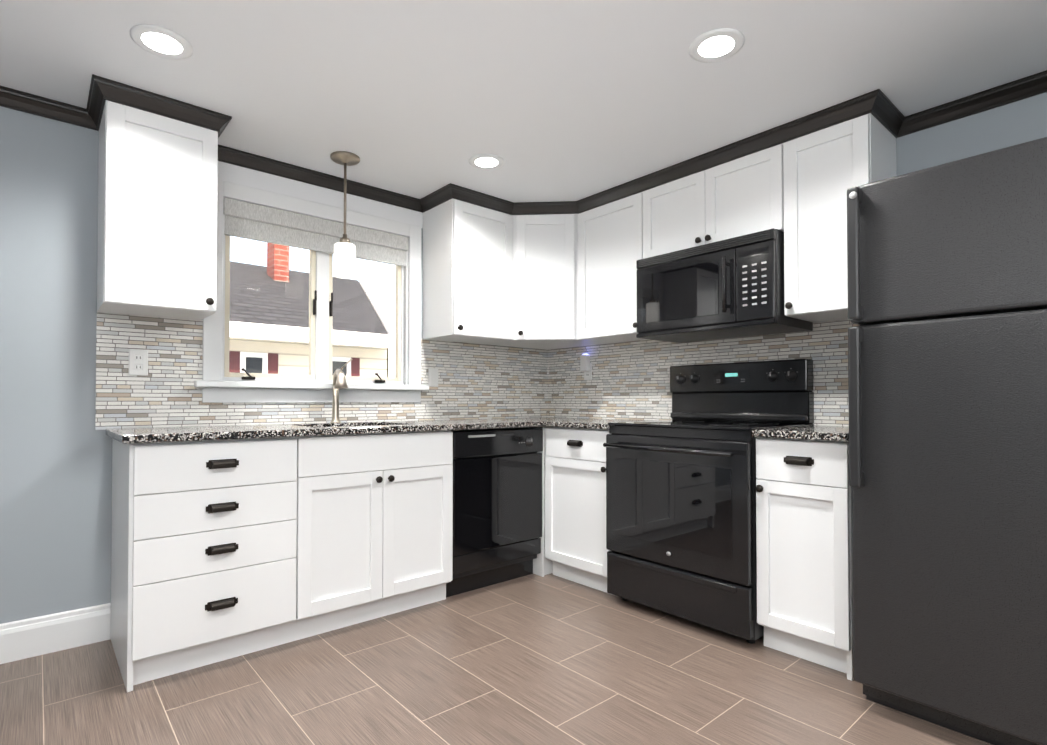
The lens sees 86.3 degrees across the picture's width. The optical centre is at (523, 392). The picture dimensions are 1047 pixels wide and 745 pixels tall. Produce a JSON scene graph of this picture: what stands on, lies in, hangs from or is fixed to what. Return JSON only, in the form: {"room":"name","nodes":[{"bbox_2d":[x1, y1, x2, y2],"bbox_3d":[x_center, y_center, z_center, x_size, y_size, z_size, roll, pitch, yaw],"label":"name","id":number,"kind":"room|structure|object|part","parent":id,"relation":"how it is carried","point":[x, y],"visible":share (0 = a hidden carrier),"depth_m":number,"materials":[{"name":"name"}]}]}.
{"room":"kitchen","nodes":[
{"label":"kitchen","id":0,"kind":"room"},
{"bbox_2d":[0,106,422,623],"bbox_3d":[-1.478,-0.060,2.793,4.540,2.260,0.120,1,-1,-41],"label":"wall","id":1,"kind":"structure","parent":0,"point":[55,495],"depth_m":2.30,"materials":[{"name":"grey paint"}]},
{"bbox_2d":[0,86,103,130],"bbox_3d":[-2.411,-1.172,1.887,1.560,0.063,0.045,1,-1,-41],"label":"crown molding","id":2,"kind":"structure","parent":1,"relation":"attached to","point":[90,117],"depth_m":2.29,"materials":[{"name":"black wood"}]},
{"bbox_2d":[0,603,110,663],"bbox_3d":[-2.410,0.980,1.875,1.649,0.152,0.017,1,-1,-41],"label":"baseboard","id":3,"kind":"structure","parent":1,"relation":"attached to","point":[35,636],"depth_m":2.27,"materials":[{"name":"white wood"}]},
{"bbox_2d":[97,100,217,320],"bbox_3d":[-1.565,-0.741,2.393,0.390,0.790,0.378,1,-1,-41],"label":"upper cabinet","id":4,"kind":"object","parent":1,"relation":"attached to","point":[157,221],"visible":1,"depth_m":2.28,"materials":[{"name":"white paint"}]},
{"bbox_2d":[194,161,428,402],"bbox_3d":[-1.107,-0.536,3.083,1.254,1.180,0.180,1,-1,-41],"label":"window","id":5,"kind":"structure","parent":1,"relation":"in","point":[216,386],"depth_m":3.06,"materials":[{"name":"white wood"}]},
{"bbox_3d":[-1.114,-0.501,3.091,1.000,0.880,0.089,1,-1,-41],"label":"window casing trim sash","id":6,"kind":"part","parent":5,"relation":"part of","materials":[{"name":"white wood"}]},
{"bbox_2d":[223,197,407,266],"bbox_3d":[-1.092,-0.860,3.071,1.012,0.178,0.046,1,-1,-41],"label":"blinds","id":7,"kind":"object","parent":5,"relation":"attached to","point":[250,221],"visible":0.85,"depth_m":2.99,"materials":[{"name":"fabric"}]},
{"bbox_2d":[95,312,546,429],"bbox_3d":[-0.825,-0.083,3.277,2.680,0.509,0.007,1,-1,-41],"label":"backsplash","id":8,"kind":"structure","parent":1,"relation":"attached to","point":[476,381],"depth_m":2.80,"materials":[{"name":"tile"}]},
{"bbox_2d":[128,349,147,375],"bbox_3d":[-1.717,-0.135,2.490,0.072,0.116,0.008,1,-1,-41],"label":"electrical outlet plate","id":9,"kind":"object","parent":8,"relation":"attached to","point":[138,362],"visible":1,"depth_m":2.49,"materials":[{"name":"white plastic"}]},
{"bbox_2d":[428,368,437,386],"bbox_3d":[-0.562,-0.095,3.494,0.072,0.116,0.009,1,-1,-41],"label":"electrical outlet plate","id":10,"kind":"object","parent":8,"relation":"attached to","point":[432,377],"visible":0.96,"depth_m":3.49,"materials":[{"name":"white plastic"}]},
{"bbox_2d":[218,145,431,212],"bbox_3d":[-1.071,-1.154,3.054,1.215,0.063,0.045,1,-1,-41],"label":"crown molding","id":11,"kind":"structure","parent":1,"relation":"attached to","point":[236,157],"depth_m":3.01,"materials":[{"name":"black wood"}]},
{"bbox_2d":[422,198,512,343],"bbox_3d":[-0.334,-0.725,3.465,0.444,0.790,0.378,1,-1,-41],"label":"upper cabinet","id":12,"kind":"object","parent":1,"relation":"attached to","point":[467,272],"visible":1,"depth_m":3.34,"materials":[{"name":"white paint"}]},
{"bbox_2d":[485,214,608,349],"bbox_3d":[0.152,-0.722,3.723,0.627,0.790,0.627,1,-1,-41],"label":"upper cabinet","id":13,"kind":"object","parent":1,"relation":"attached to","point":[545,281],"visible":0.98,"depth_m":3.48,"materials":[{"name":"white paint"}]},
{"bbox_2d":[0,573,992,744],"bbox_3d":[0.071,1.073,0.996,4.540,0.060,4.840,1,-1,-41],"label":"floor","id":14,"kind":"structure","parent":0,"point":[547,659],"depth_m":1.98,"materials":[{"name":"tile"}]},
{"bbox_2d":[110,437,296,691],"bbox_3d":[-1.361,0.625,2.375,0.580,0.878,0.644,1,-1,-41],"label":"drawers","id":15,"kind":"object","parent":14,"relation":"on","point":[203,549],"visible":0.96,"depth_m":2.13,"materials":[{"name":"white paint"}]},
{"bbox_2d":[291,430,452,641],"bbox_3d":[-0.846,0.631,2.820,0.781,0.878,0.648,1,-1,-41],"label":"base cabinet","id":16,"kind":"object","parent":14,"relation":"on","point":[374,519],"visible":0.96,"depth_m":2.57,"materials":[{"name":"white paint"}]},
{"bbox_2d":[105,417,540,443],"bbox_3d":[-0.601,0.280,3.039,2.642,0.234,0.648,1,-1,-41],"label":"countertop","id":17,"kind":"structure","parent":16,"relation":"on","point":[226,432],"depth_m":2.48,"materials":[{"name":"stone"}]},
{"bbox_2d":[330,358,351,422],"bbox_3d":[-0.977,-0.011,2.991,0.094,0.347,0.136,1,-1,-41],"label":"faucet","id":18,"kind":"object","parent":17,"relation":"on","point":[339,380],"visible":1,"depth_m":2.99,"materials":[{"name":"silver metal"}]},
{"bbox_2d":[446,427,542,596],"bbox_3d":[-0.314,0.643,3.282,0.622,0.868,0.636,1,-1,-41],"label":"dishwasher","id":19,"kind":"object","parent":14,"relation":"on","point":[497,503],"visible":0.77,"depth_m":3.05,"materials":[{"name":"black metal"}]},
{"bbox_2d":[527,426,552,576],"bbox_3d":[0.149,0.644,3.707,0.626,0.878,0.616,1,-1,-41],"label":"base cabinet","id":20,"kind":"object","parent":14,"relation":"on","point":[542,565],"visible":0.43,"depth_m":3.29,"materials":[{"name":"white paint"}]},
{"bbox_2d":[545,427,618,596],"bbox_3d":[0.508,0.638,3.278,0.648,0.878,0.497,1,-1,-41],"label":"base cabinet","id":21,"kind":"object","parent":14,"relation":"on","point":[576,550],"visible":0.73,"depth_m":3.10,"materials":[{"name":"white paint"}]},
{"bbox_2d":[541,417,660,429],"bbox_3d":[0.517,0.182,3.264,0.662,0.030,0.454,1,-1,-41],"label":"countertop","id":22,"kind":"structure","parent":21,"relation":"on","point":[586,423],"depth_m":3.22,"materials":[{"name":"stone"}]},
{"bbox_2d":[603,359,813,643],"bbox_3d":[0.893,0.453,2.771,0.719,1.232,0.771,1,-1,-41],"label":"range","id":23,"kind":"object","parent":14,"relation":"on","point":[680,514],"visible":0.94,"depth_m":2.60,"materials":[{"name":"black metal"}]},
{"bbox_2d":[755,437,853,680],"bbox_3d":[1.298,0.625,2.370,0.648,0.878,0.353,1,-1,-41],"label":"base cabinet","id":24,"kind":"object","parent":14,"relation":"on","point":[803,488],"visible":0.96,"depth_m":2.17,"materials":[{"name":"white paint"}]},
{"bbox_2d":[752,425,848,441],"bbox_3d":[1.301,0.169,2.377,0.644,0.030,0.359,1,-1,-41],"label":"countertop","id":25,"kind":"structure","parent":24,"relation":"on","point":[815,432],"depth_m":2.20,"materials":[{"name":"stone"}]},
{"bbox_2d":[847,137,1046,744],"bbox_3d":[1.609,0.180,1.849,0.828,1.752,0.715,1,-1,-41],"label":"refrigerator","id":26,"kind":"object","parent":14,"relation":"on","point":[947,313],"visible":1,"depth_m":1.67,"materials":[{"name":"grey metal"}]},
{"bbox_2d":[0,0,1046,202],"bbox_3d":[0.071,-1.257,1.031,4.540,0.080,4.840,1,-1,-41],"label":"ceiling","id":27,"kind":"structure","parent":0,"point":[558,100],"depth_m":2.08,"materials":[{"name":"white paint"}]},
{"bbox_2d":[88,74,231,137],"bbox_3d":[-1.458,-1.166,2.278,0.480,0.063,0.045,1,-1,-41],"label":"crown molding","id":28,"kind":"structure","parent":27,"relation":"attached to","point":[102,89],"depth_m":2.25,"materials":[{"name":"black wood"}]},
{"bbox_2d":[130,24,192,59],"bbox_3d":[-1.240,-1.199,1.917,0.184,0.007,0.184,1,-1,-41],"label":"recessed light","id":29,"kind":"object","parent":27,"relation":"in","point":[161,41],"visible":1,"depth_m":1.91,"materials":[{"name":"white plastic"}]},
{"bbox_2d":[330,151,359,278],"bbox_3d":[-0.901,-0.887,2.819,0.144,0.604,0.144,1,-1,-41],"label":"pendant lamp","id":30,"kind":"object","parent":27,"relation":"hanging from","point":[344,258],"visible":1,"depth_m":2.79,"materials":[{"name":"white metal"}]},
{"bbox_2d":[469,154,503,169],"bbox_3d":[-0.190,-1.185,2.872,0.184,0.007,0.184,1,-1,-41],"label":"recessed light","id":31,"kind":"object","parent":27,"relation":"in","point":[486,161],"visible":1,"depth_m":2.86,"materials":[{"name":"white plastic"}]},
{"bbox_2d":[689,28,744,62],"bbox_3d":[0.668,-1.199,1.935,0.184,0.007,0.184,1,-1,-41],"label":"recessed light","id":32,"kind":"object","parent":27,"relation":"in","point":[717,45],"visible":1,"depth_m":1.93,"materials":[{"name":"white plastic"}]},
{"bbox_2d":[568,89,891,213],"bbox_3d":[0.874,-1.157,2.842,0.045,0.063,1.660,1,-1,-41],"label":"crown molding","id":33,"kind":"structure","parent":27,"relation":"attached to","point":[884,111],"depth_m":2.62,"materials":[{"name":"black wood"}]},
{"bbox_2d":[896,92,1046,175],"bbox_3d":[1.778,-0.066,2.419,0.120,2.260,4.720,1,-1,-41],"label":"wall","id":34,"kind":"structure","parent":0,"point":[1012,124],"depth_m":2.27,"materials":[{"name":"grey paint"}]},
{"bbox_2d":[578,192,648,342],"bbox_3d":[0.614,-0.727,3.381,0.378,0.790,0.493,1,-1,-41],"label":"upper cabinet","id":35,"kind":"object","parent":34,"relation":"attached to","point":[610,244],"visible":0.75,"depth_m":3.29,"materials":[{"name":"white paint"}]},
{"bbox_2d":[547,319,859,425],"bbox_3d":[0.929,-0.082,3.297,0.007,0.509,2.220,1,-1,-41],"label":"backsplash","id":36,"kind":"structure","parent":34,"relation":"attached to","point":[630,380],"depth_m":3.40,"materials":[{"name":"tile"}]},
{"bbox_2d":[584,363,591,379],"bbox_3d":[0.443,-0.145,3.843,0.008,0.116,0.072,1,-1,-41],"label":"outlet","id":37,"kind":"object","parent":36,"relation":"attached to","point":[588,375],"visible":0.56,"depth_m":3.83,"materials":[{"name":"white plastic"}]},
{"bbox_2d":[580,354,589,371],"bbox_3d":[0.423,-0.205,3.827,0.045,0.120,0.060,1,-1,-41],"label":"night light","id":38,"kind":"object","parent":37,"relation":"attached to","point":[584,362],"visible":1,"depth_m":3.81,"materials":[{"name":"white plastic"}]},
{"bbox_2d":[643,143,783,258],"bbox_3d":[1.030,-0.929,2.906,0.378,0.400,0.772,1,-1,-41],"label":"upper cabinet","id":39,"kind":"object","parent":34,"relation":"attached to","point":[742,196],"visible":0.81,"depth_m":2.76,"materials":[{"name":"white paint"}]},
{"bbox_2d":[636,228,812,342],"bbox_3d":[0.995,-0.513,2.871,0.451,0.423,0.758,1,-1,-41],"label":"over-the-range microwave","id":40,"kind":"object","parent":39,"relation":"attached to","point":[729,288],"visible":1,"depth_m":2.70,"materials":[{"name":"black metal"}]},
{"bbox_2d":[783,113,895,322],"bbox_3d":[1.398,-0.740,2.480,0.378,0.790,0.346,1,-1,-41],"label":"upper cabinet","id":41,"kind":"object","parent":34,"relation":"attached to","point":[825,169],"visible":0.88,"depth_m":2.40,"materials":[{"name":"white paint"}]},
{"bbox_2d":[888,70,1046,137],"bbox_3d":[2.393,-1.176,1.601,0.045,0.063,2.295,1,-1,-41],"label":"crown molding","id":42,"kind":"structure","parent":34,"relation":"attached to","point":[899,125],"depth_m":2.27,"materials":[{"name":"black wood"}]},
{"label":"outside","id":43,"kind":"structure","parent":0,"visible":0},
{"bbox_2d":[229,243,394,376],"bbox_3d":[-5.199,0.907,10.332,28.000,6.650,15.600,1,-1,-41],"label":"neighbor house","id":44,"kind":"structure","parent":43,"point":[274,319],"depth_m":6.01,"materials":[{"name":"plastic"}]}
]}

